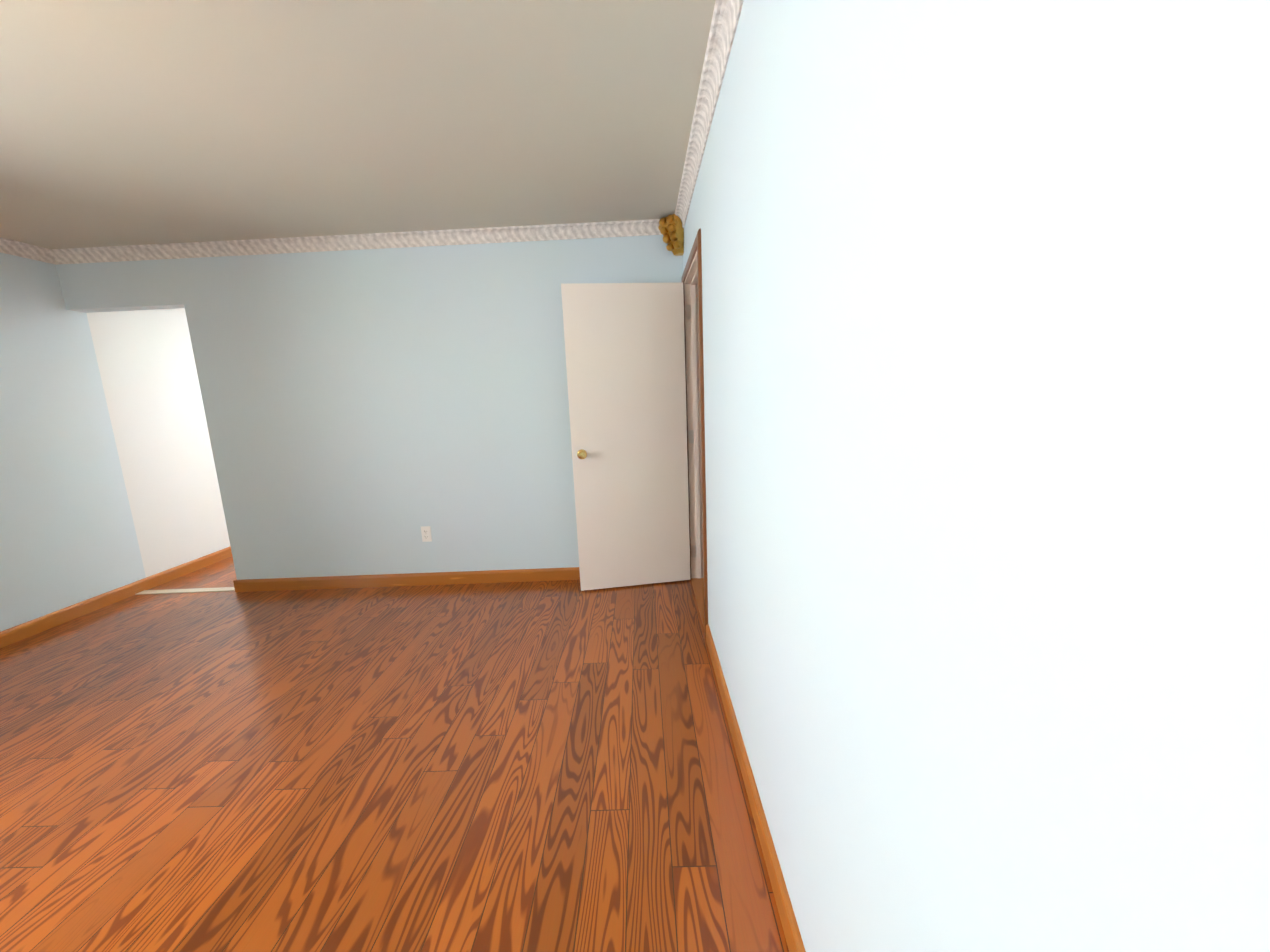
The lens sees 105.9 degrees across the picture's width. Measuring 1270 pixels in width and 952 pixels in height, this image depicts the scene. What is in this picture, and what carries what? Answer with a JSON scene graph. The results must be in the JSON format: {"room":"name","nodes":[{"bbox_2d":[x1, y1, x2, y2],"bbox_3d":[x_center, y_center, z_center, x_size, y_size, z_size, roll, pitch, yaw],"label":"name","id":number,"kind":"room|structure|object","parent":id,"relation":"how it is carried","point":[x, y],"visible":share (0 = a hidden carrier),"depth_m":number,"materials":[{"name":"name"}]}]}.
{"room":"empty room","nodes":[
{"label":"empty room","id":0,"kind":"room"},
{"bbox_2d":[0,252,229,631],"bbox_3d":[-3.949,-0.070,2.103,0.160,2.440,9.440,-2,10,1],"label":"wall","id":1,"kind":"structure","parent":0,"point":[68,536],"depth_m":3.40,"materials":[{"name":"blue paint"}]},
{"bbox_2d":[0,237,55,264],"bbox_3d":[-3.909,-0.963,0.296,0.058,0.078,5.940,-2,10,1],"label":"crown molding","id":2,"kind":"structure","parent":1,"relation":"attached to","point":[7,246],"depth_m":3.05,"materials":[{"name":"white wood"}]},
{"bbox_2d":[0,546,231,647],"bbox_3d":[-3.811,1.082,2.299,0.016,0.092,9.200,-2,10,1],"label":"baseboard","id":3,"kind":"structure","parent":1,"relation":"attached to","point":[12,635],"depth_m":3.42,"materials":[{"name":"brown wood"}]},
{"bbox_2d":[0,0,715,248],"bbox_3d":[-1.207,-1.443,1.837,5.760,0.120,9.440,-2,10,1],"label":"ceiling","id":4,"kind":"structure","parent":0,"point":[133,122],"depth_m":1.84,"materials":[{"name":"paint"}]},
{"bbox_2d":[56,235,682,579],"bbox_3d":[-1.686,-0.397,3.442,4.340,2.440,0.120,-2,10,1],"label":"wall","id":5,"kind":"structure","parent":0,"point":[370,411],"depth_m":3.35,"materials":[{"name":"blue paint"}]},
{"bbox_2d":[52,219,662,264],"bbox_3d":[-1.807,-1.542,3.157,4.080,0.078,0.058,-2,10,1],"label":"crown molding","id":6,"kind":"structure","parent":5,"relation":"attached to","point":[632,227],"depth_m":3.16,"materials":[{"name":"white wood"}]},
{"bbox_2d":[233,567,579,591],"bbox_3d":[-1.295,0.757,3.567,3.416,0.092,0.016,-2,10,1],"label":"baseboard","id":7,"kind":"structure","parent":5,"relation":"attached to","point":[411,579],"depth_m":3.54,"materials":[{"name":"brown wood"}]},
{"bbox_2d":[421,526,431,541],"bbox_3d":[-1.532,0.426,3.516,0.070,0.115,0.009,-2,10,1],"label":"electrical outlet","id":8,"kind":"object","parent":5,"relation":"attached to","point":[426,533],"visible":1,"depth_m":3.51,"materials":[{"name":"white plastic"}]},
{"bbox_2d":[658,214,683,255],"bbox_3d":[0.268,-1.556,3.115,0.230,0.210,0.230,-2,10,1],"label":"cornice block","id":9,"kind":"object","parent":5,"relation":"attached to","point":[671,228],"visible":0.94,"depth_m":3.06,"materials":[{"name":"gold"}]},
{"bbox_2d":[0,557,788,951],"bbox_3d":[-1.098,1.068,2.266,5.760,0.100,9.440,-2,10,1],"label":"floor","id":10,"kind":"structure","parent":0,"point":[522,767],"depth_m":1.75,"materials":[{"name":"brown wood"}]},
{"bbox_2d":[135,587,234,594],"bbox_3d":[-3.386,0.875,3.659,0.802,0.007,0.070,-2,10,1],"label":"trim","id":11,"kind":"structure","parent":10,"relation":"on","point":[195,590],"depth_m":3.65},
{"bbox_2d":[683,0,1269,951],"bbox_3d":[0.388,0.040,0.359,0.120,2.440,6.060,-2,10,1],"label":"wall","id":12,"kind":"structure","parent":0,"point":[987,362],"depth_m":0.43,"materials":[{"name":"blue paint"}]},
{"bbox_2d":[561,282,689,590],"bbox_3d":[-0.032,-0.226,3.196,0.781,2.020,0.226,-2,10,1],"label":"door","id":13,"kind":"structure","parent":12,"relation":"in","point":[625,358],"depth_m":3.19,"materials":[{"name":"beige paint"}]},
{"bbox_2d":[683,282,690,578],"bbox_3d":[0.360,-0.291,3.324,0.016,2.097,0.058,-2,10,1],"label":"door casing trim leg","id":14,"kind":"structure","parent":12,"relation":"attached to","point":[683,282],"depth_m":3.29,"materials":[{"name":"brown wood"}]},
{"bbox_2d":[681,229,700,281],"bbox_3d":[0.312,-1.223,2.731,0.016,0.058,0.914,-2,10,1],"label":"door casing trim","id":15,"kind":"structure","parent":12,"relation":"attached to","point":[691,257],"depth_m":2.58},
{"bbox_2d":[684,251,703,577],"bbox_3d":[0.424,-0.196,2.905,0.128,2.045,0.810,-2,10,1],"label":"door frame","id":16,"kind":"structure","parent":12,"relation":"attached to","point":[693,386],"depth_m":3.26,"materials":[{"name":"beige paint"}]},
{"bbox_2d":[691,578,704,629],"bbox_3d":[0.468,0.805,3.076,0.140,0.012,0.770,-2,10,1],"label":"door threshold sill","id":17,"kind":"structure","parent":12,"relation":"attached to","point":[698,585],"depth_m":3.20,"materials":[{"name":"brown wood"}]},
{"bbox_2d":[697,241,707,637],"bbox_3d":[0.350,-0.147,2.480,0.016,2.097,0.058,-2,10,1],"label":"door casing trim leg","id":18,"kind":"structure","parent":12,"relation":"attached to","point":[700,315],"depth_m":2.44,"materials":[{"name":"brown wood"}]},
{"bbox_2d":[675,0,743,227],"bbox_3d":[0.249,-1.130,0.221,0.058,0.078,5.940,-2,10,1],"label":"crown molding","id":19,"kind":"structure","parent":12,"relation":"attached to","point":[725,19],"depth_m":1.73,"materials":[{"name":"white wood"}]},
{"bbox_2d":[706,624,805,951],"bbox_3d":[0.365,1.269,0.148,0.016,0.092,4.990,-2,10,1],"label":"baseboard","id":20,"kind":"structure","parent":12,"relation":"attached to","point":[793,937],"depth_m":1.43,"materials":[{"name":"brown wood"}]}
]}

